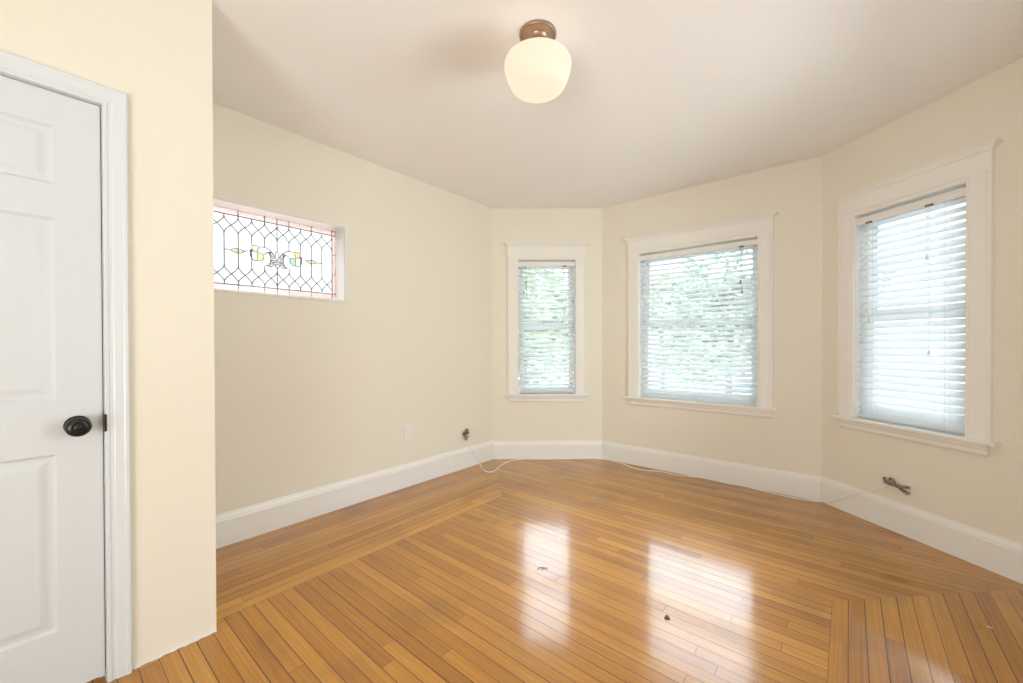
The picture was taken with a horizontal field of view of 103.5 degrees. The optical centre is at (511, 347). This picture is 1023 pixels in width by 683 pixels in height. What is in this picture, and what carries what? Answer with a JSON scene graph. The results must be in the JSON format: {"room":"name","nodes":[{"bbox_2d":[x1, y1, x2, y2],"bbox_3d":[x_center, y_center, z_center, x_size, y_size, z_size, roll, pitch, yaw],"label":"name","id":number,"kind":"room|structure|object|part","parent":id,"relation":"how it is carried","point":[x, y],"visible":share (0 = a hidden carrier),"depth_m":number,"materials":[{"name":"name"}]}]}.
{"room":"empty living room","nodes":[
{"label":"empty living room","id":0,"kind":"room"},
{"bbox_2d":[0,0,215,669],"bbox_3d":[-2.012,-0.116,0.815,0.120,2.599,2.309,0,1,40],"label":"wall","id":1,"kind":"structure","parent":0,"point":[158,53],"depth_m":1.54,"materials":[{"name":"beige paint"}]},
{"bbox_2d":[0,50,131,682],"bbox_3d":[-1.699,0.136,1.139,0.185,2.090,0.899,0,1,40],"label":"door","id":2,"kind":"structure","parent":1,"relation":"in","point":[63,459],"depth_m":1.34,"materials":[{"name":"white paint"}]},
{"bbox_3d":[-1.437,0.264,1.339,0.039,0.063,0.063,0,1,40],"label":"knob","id":3,"kind":"part","parent":2,"relation":"part of","materials":[{"name":"brown metal"}]},
{"bbox_3d":[-1.425,0.263,1.414,0.020,0.060,0.008,0,1,40],"label":"strike plate","id":4,"kind":"part","parent":2,"relation":"part of","materials":[{"name":"brown metal"}]},
{"bbox_2d":[133,630,216,669],"bbox_3d":[-1.301,1.173,1.572,0.010,0.012,0.253,0,1,40],"label":"trim","id":5,"kind":"structure","parent":1,"relation":"attached to","point":[210,633],"depth_m":1.56,"materials":[{"name":"white paint"}]},
{"bbox_2d":[213,103,492,514],"bbox_3d":[-1.116,-0.134,3.211,0.150,2.599,2.816,0,1,40],"label":"wall","id":6,"kind":"structure","parent":0,"point":[310,394],"depth_m":2.99,"materials":[{"name":"beige paint"}]},
{"bbox_2d":[213,195,346,301],"bbox_3d":[-1.541,-0.609,2.691,0.163,0.560,0.848,0,1,40],"label":"window","id":7,"kind":"structure","parent":6,"relation":"in","point":[340,231],"depth_m":2.81,"materials":[{"name":"white paint"}]},
{"bbox_2d":[213,210,335,298],"bbox_3d":[-1.587,-0.609,2.730,0.012,0.522,0.810,0,1,40],"label":"stained glass panel","id":8,"kind":"object","parent":7,"relation":"attached to","point":[237,215],"visible":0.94,"depth_m":2.72,"materials":[{"name":"glass"}]},
{"bbox_2d":[216,440,492,548],"bbox_3d":[-1.022,1.069,3.196,0.019,0.192,2.597,0,1,40],"label":"baseboard","id":9,"kind":"structure","parent":6,"relation":"attached to","point":[237,525],"depth_m":2.89,"materials":[{"name":"white paint"}]},
{"bbox_2d":[404,425,410,439],"bbox_3d":[-0.869,0.715,3.385,0.010,0.116,0.070,0,1,40],"label":"wall outlet","id":10,"kind":"object","parent":6,"relation":"attached to","point":[407,429],"visible":1,"depth_m":3.38,"materials":[{"name":"white plastic"}]},
{"bbox_2d":[463,428,468,439],"bbox_3d":[-0.440,0.832,3.875,0.043,0.122,0.063,0,1,40],"label":"wire","id":11,"kind":"object","parent":6,"relation":"attached to","point":[466,431],"visible":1,"depth_m":3.87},
{"bbox_2d":[492,208,601,440],"bbox_3d":[0.365,-0.145,4.269,1.268,2.599,0.150,0,0,0],"label":"wall","id":12,"kind":"structure","parent":0,"point":[512,421],"depth_m":4.19,"materials":[{"name":"beige paint"}]},
{"bbox_2d":[493,441,601,458],"bbox_3d":[0.376,1.065,4.193,1.144,0.181,0.020,0,0,0],"label":"baseboard","id":13,"kind":"structure","parent":12,"relation":"attached to","point":[501,449],"depth_m":4.18,"materials":[{"name":"white paint"}]},
{"bbox_2d":[505,243,590,401],"bbox_3d":[0.371,-0.257,4.263,0.882,1.643,0.242,0,0,0],"label":"window","id":14,"kind":"structure","parent":12,"relation":"in","point":[517,252],"depth_m":4.17,"materials":[{"name":"paint"}]},
{"bbox_3d":[0.018,-0.226,4.179,0.107,1.415,0.023,0,0,0],"label":"casing","id":15,"kind":"part","parent":14,"relation":"part of","materials":[{"name":"paint"}]},
{"bbox_3d":[0.366,-0.552,4.316,0.570,0.699,0.028,0,0,0],"label":"sash","id":16,"kind":"part","parent":14,"relation":"part of","materials":[{"name":"clear glass"}]},
{"bbox_3d":[0.368,0.121,4.291,0.570,0.718,0.028,0,0,0],"label":"sash","id":17,"kind":"part","parent":14,"relation":"part of","materials":[{"name":"white paint"}]},
{"bbox_2d":[519,262,574,392],"bbox_3d":[0.368,-0.212,4.219,0.584,1.362,0.073,0,0,0],"label":"window blind","id":18,"kind":"object","parent":14,"relation":"attached to","point":[522,265],"visible":0.94,"depth_m":4.22,"materials":[{"name":"white plastic"}]},
{"bbox_3d":[0.182,-0.199,4.226,0.014,1.320,0.056,0,0,0],"label":"ladder cord","id":19,"kind":"part","parent":18,"relation":"part of","materials":[{"name":"white fabric"}]},
{"bbox_3d":[0.366,-0.871,4.226,0.584,0.045,0.050,0,0,0],"label":"head rail","id":20,"kind":"part","parent":18,"relation":"part of","materials":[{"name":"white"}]},
{"bbox_3d":[0.369,0.461,4.232,0.578,0.016,0.050,0,0,0],"label":"rail","id":21,"kind":"part","parent":18,"relation":"part of","materials":[{"name":"white plastic"}]},
{"bbox_3d":[0.566,-0.199,4.229,0.014,1.320,0.056,0,0,0],"label":"ladder cord","id":22,"kind":"part","parent":18,"relation":"part of","materials":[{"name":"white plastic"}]},
{"bbox_3d":[0.365,-0.974,4.176,0.809,0.129,0.024,0,0,0],"label":"head casing","id":23,"kind":"part","parent":14,"relation":"part of","materials":[{"name":"paint"}]},
{"bbox_3d":[0.370,-1.057,4.162,0.882,0.041,0.052,0,0,0],"label":"cap moulding","id":24,"kind":"part","parent":14,"relation":"part of","materials":[{"name":"paint"}]},
{"bbox_3d":[0.717,-0.228,4.185,0.104,1.415,0.023,0,0,0],"label":"casing","id":25,"kind":"part","parent":14,"relation":"part of","materials":[{"name":"paint"}]},
{"bbox_2d":[86,459,1022,682],"bbox_3d":[-0.304,1.177,1.287,3.692,0.001,6.207,0,1,40],"label":"floor","id":26,"kind":"structure","parent":0,"point":[436,580],"depth_m":1.93,"materials":[{"name":"brown wood"}]},
{"bbox_2d":[469,446,886,502],"bbox_3d":[1.148,1.014,3.610,3.131,0.287,0.855,0,0,24],"label":"cable","id":27,"kind":"object","parent":26,"relation":"on","point":[469,446],"visible":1,"depth_m":3.50,"materials":[{"name":"white plastic"}]},
{"bbox_2d":[212,0,1022,207],"bbox_3d":[-0.121,-1.484,1.495,3.872,0.120,5.797,0,1,40],"label":"ceiling","id":28,"kind":"structure","parent":0,"point":[658,97],"depth_m":2.15,"materials":[{"name":"paint"}]},
{"bbox_2d":[504,19,570,102],"bbox_3d":[0.119,-1.296,1.837,0.304,0.261,0.304,0,1,40],"label":"ceiling lamp","id":29,"kind":"object","parent":28,"relation":"hanging from","point":[537,68],"visible":1,"depth_m":1.76,"materials":[{"name":"white glass"}]},
{"bbox_2d":[602,156,822,476],"bbox_3d":[1.689,-0.144,3.674,1.926,2.599,0.150,0,1,40],"label":"wall","id":30,"kind":"structure","parent":0,"point":[790,440],"depth_m":3.31,"materials":[{"name":"beige paint"}]},
{"bbox_2d":[623,211,777,417],"bbox_3d":[1.676,-0.256,3.676,1.280,1.643,0.242,0,1,40],"label":"window","id":31,"kind":"structure","parent":30,"relation":"in","point":[760,227],"depth_m":3.51,"materials":[{"name":"paint"}]},
{"bbox_3d":[1.202,-0.228,3.968,0.106,1.415,0.023,0,1,40],"label":"casing","id":32,"kind":"part","parent":31,"relation":"part of","materials":[{"name":"paint"}]},
{"bbox_2d":[640,239,757,401],"bbox_3d":[1.650,-0.224,3.641,0.991,1.336,0.073,0,1,40],"label":"window blind","id":33,"kind":"object","parent":31,"relation":"attached to","point":[748,244],"visible":0.91,"depth_m":3.60,"materials":[{"name":"white plastic"}]},
{"bbox_3d":[1.357,-0.212,3.898,0.014,1.294,0.056,0,1,40],"label":"ladder cord","id":34,"kind":"part","parent":33,"relation":"part of","materials":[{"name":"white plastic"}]},
{"bbox_3d":[1.660,-0.211,3.644,0.014,1.294,0.056,0,1,40],"label":"ladder cord","id":35,"kind":"part","parent":33,"relation":"part of","materials":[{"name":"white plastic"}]},
{"bbox_3d":[1.657,0.436,3.652,0.985,0.016,0.050,0,1,40],"label":"rail","id":36,"kind":"part","parent":33,"relation":"part of","materials":[{"name":"white plastic"}]},
{"bbox_3d":[1.656,-0.869,3.646,0.991,0.045,0.050,0,1,40],"label":"head rail","id":37,"kind":"part","parent":33,"relation":"part of","materials":[{"name":"white plastic"}]},
{"bbox_3d":[1.916,-0.705,3.378,0.003,0.280,0.006,0,0,10],"label":"pull cord","id":38,"kind":"part","parent":33,"relation":"part of","materials":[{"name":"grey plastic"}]},
{"bbox_3d":[1.963,-0.210,3.390,0.014,1.294,0.056,0,1,40],"label":"ladder cord","id":39,"kind":"part","parent":33,"relation":"part of","materials":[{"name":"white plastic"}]},
{"bbox_3d":[1.713,-0.551,3.715,0.977,0.699,0.028,0,1,40],"label":"sash","id":40,"kind":"part","parent":31,"relation":"part of","materials":[{"name":"clear glass"}]},
{"bbox_3d":[1.695,0.122,3.697,0.977,0.718,0.028,0,1,40],"label":"sash","id":41,"kind":"part","parent":31,"relation":"part of","materials":[{"name":"white paint"}]},
{"bbox_3d":[1.613,-1.056,3.598,1.280,0.041,0.052,0,1,40],"label":"cap moulding","id":42,"kind":"part","parent":31,"relation":"part of","materials":[{"name":"paint"}]},
{"bbox_3d":[1.623,-0.973,3.608,1.215,0.129,0.024,0,1,40],"label":"head casing","id":43,"kind":"part","parent":31,"relation":"part of","materials":[{"name":"paint"}]},
{"bbox_3d":[2.050,-0.225,3.258,0.104,1.415,0.023,0,1,40],"label":"casing","id":44,"kind":"part","parent":31,"relation":"part of","materials":[{"name":"paint"}]},
{"bbox_2d":[602,441,820,500],"bbox_3d":[1.638,1.066,3.617,1.817,0.181,0.019,0,1,40],"label":"baseboard","id":45,"kind":"structure","parent":30,"relation":"attached to","point":[804,486],"depth_m":3.47,"materials":[{"name":"white paint"}]},
{"bbox_2d":[822,58,1022,543],"bbox_3d":[2.519,-0.137,2.476,0.150,2.599,1.268,0,0,-11],"label":"wall","id":46,"kind":"structure","parent":0,"point":[983,493],"depth_m":2.23,"materials":[{"name":"beige paint"}]},
{"bbox_2d":[882,477,910,494],"bbox_3d":[2.417,0.866,2.533,0.037,0.079,0.151,0,0,-11],"label":"cable bundle","id":47,"kind":"object","parent":46,"relation":"attached to","point":[892,482],"visible":1,"depth_m":2.53,"materials":[{"name":"brown"}]},
{"bbox_2d":[830,138,1003,456],"bbox_3d":[2.506,-0.249,2.512,0.242,1.643,0.876,0,0,-11],"label":"window","id":48,"kind":"structure","parent":46,"relation":"in","point":[973,168],"depth_m":2.28,"materials":[{"name":"paint"}]},
{"bbox_3d":[2.361,-0.222,2.846,0.023,1.415,0.105,0,0,-11],"label":"casing","id":49,"kind":"part","parent":48,"relation":"part of","materials":[{"name":"paint"}]},
{"bbox_3d":[2.560,-0.544,2.522,0.028,0.699,0.577,0,0,-11],"label":"sash","id":50,"kind":"part","parent":48,"relation":"part of","materials":[{"name":"white paint"}]},
{"bbox_2d":[857,187,965,433],"bbox_3d":[2.463,-0.204,2.506,0.073,1.364,0.591,0,0,-11],"label":"window blind","id":51,"kind":"object","parent":48,"relation":"attached to","point":[944,421],"visible":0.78,"depth_m":2.47,"materials":[{"name":"white plastic"}]},
{"bbox_3d":[2.436,-0.192,2.694,0.056,1.322,0.014,0,0,-11],"label":"ladder cord","id":52,"kind":"part","parent":51,"relation":"part of","materials":[{"name":"white fabric"}]},
{"bbox_3d":[2.473,0.470,2.512,0.050,0.016,0.585,0,0,-11],"label":"rail","id":53,"kind":"part","parent":51,"relation":"part of","materials":[{"name":"white plastic"}]},
{"bbox_3d":[2.473,-0.863,2.503,0.050,0.045,0.591,0,0,-11],"label":"head rail","id":54,"kind":"part","parent":51,"relation":"part of","materials":[{"name":"white plastic"}]},
{"bbox_3d":[2.459,-0.414,2.374,0.006,0.850,0.004,0,0,-11],"label":"pull cord","id":55,"kind":"part","parent":51,"relation":"part of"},
{"bbox_3d":[2.509,-0.190,2.309,0.056,1.322,0.014,0,0,-11],"label":"ladder cord","id":56,"kind":"part","parent":51,"relation":"part of","materials":[{"name":"white plastic"}]},
{"bbox_3d":[2.425,-0.967,2.493,0.024,0.129,0.816,0,0,-11],"label":"head casing","id":57,"kind":"part","parent":48,"relation":"part of","materials":[{"name":"paint"}]},
{"bbox_3d":[2.532,0.128,2.521,0.028,0.718,0.577,0,0,-11],"label":"sash","id":58,"kind":"part","parent":48,"relation":"part of","materials":[{"name":"white paint"}]},
{"bbox_3d":[2.411,-1.050,2.489,0.052,0.041,0.876,0,0,-11],"label":"cap moulding","id":59,"kind":"part","parent":48,"relation":"part of","materials":[{"name":"paint"}]},
{"bbox_3d":[2.492,-0.218,2.151,0.023,1.415,0.106,0,0,-11],"label":"casing","id":60,"kind":"part","parent":48,"relation":"part of","materials":[{"name":"paint"}]},
{"bbox_2d":[821,476,1022,583],"bbox_3d":[2.437,1.069,2.477,0.020,0.188,1.144,0,0,-11],"label":"baseboard","id":61,"kind":"structure","parent":46,"relation":"attached to","point":[996,554],"depth_m":2.35,"materials":[{"name":"white paint"}]},
{"label":"outside","id":62,"kind":"structure","parent":0,"visible":0},
{"bbox_2d":[531,365,879,390],"bbox_3d":[30.369,4.418,36.303,140.000,0.300,85.400,0,1,40],"label":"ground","id":63,"kind":"structure","parent":62,"point":[556,365],"depth_m":48.89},
{"bbox_2d":[524,269,567,382],"bbox_3d":[0.015,0.745,12.557,5.147,7.514,5.214,0,1,40],"label":"tree","id":64,"kind":"object","parent":63,"relation":"on","point":[527,270],"visible":0.13,"depth_m":11.33,"materials":[{"name":"green plant"}]},
{"bbox_2d":[650,267,720,388],"bbox_3d":[8.099,0.144,21.290,5.500,8.558,5.095,0,0,-1],"label":"tree","id":65,"kind":"object","parent":63,"relation":"on","point":[662,276],"visible":0.11,"depth_m":20.39,"materials":[{"name":"green plant"}]},
{"bbox_2d":[650,355,750,394],"bbox_3d":[12.671,2.133,25.276,6.900,4.500,7.700,0,1,40],"label":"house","id":66,"kind":"structure","parent":63,"relation":"on","point":[687,355],"depth_m":22.38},
{"bbox_3d":[9.042,2.501,23.745,0.900,1.400,0.030,0,1,40],"label":"pane","id":67,"kind":"part","parent":66,"relation":"part of","materials":[{"name":"clear glass"}]},
{"bbox_3d":[10.882,2.508,22.205,0.900,1.400,0.030,0,1,40],"label":"pane","id":68,"kind":"part","parent":66,"relation":"part of","materials":[{"name":"clear glass"}]},
{"bbox_3d":[12.186,2.513,21.114,0.900,1.400,0.030,0,1,40],"label":"pane","id":69,"kind":"part","parent":66,"relation":"part of","materials":[{"name":"clear glass"}]},
{"bbox_2d":[650,250,751,393],"bbox_3d":[7.181,-0.037,14.847,7.691,9.015,4.982,0,1,40],"label":"tree","id":70,"kind":"object","parent":63,"relation":"on","point":[746,251],"visible":0.21,"depth_m":14.17,"materials":[{"name":"green plant"}]},
{"bbox_2d":[880,227,965,415],"bbox_3d":[14.286,0.083,10.213,7.700,8.800,7.700,0,1,40],"label":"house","id":71,"kind":"structure","parent":63,"relation":"on","point":[964,236],"depth_m":9.40,"materials":[{"name":"white"}]},
{"bbox_3d":[10.270,-0.750,8.996,0.900,1.300,0.030,0,1,40],"label":"pane","id":72,"kind":"part","parent":71,"relation":"part of","materials":[{"name":"clear glass"}]}
]}

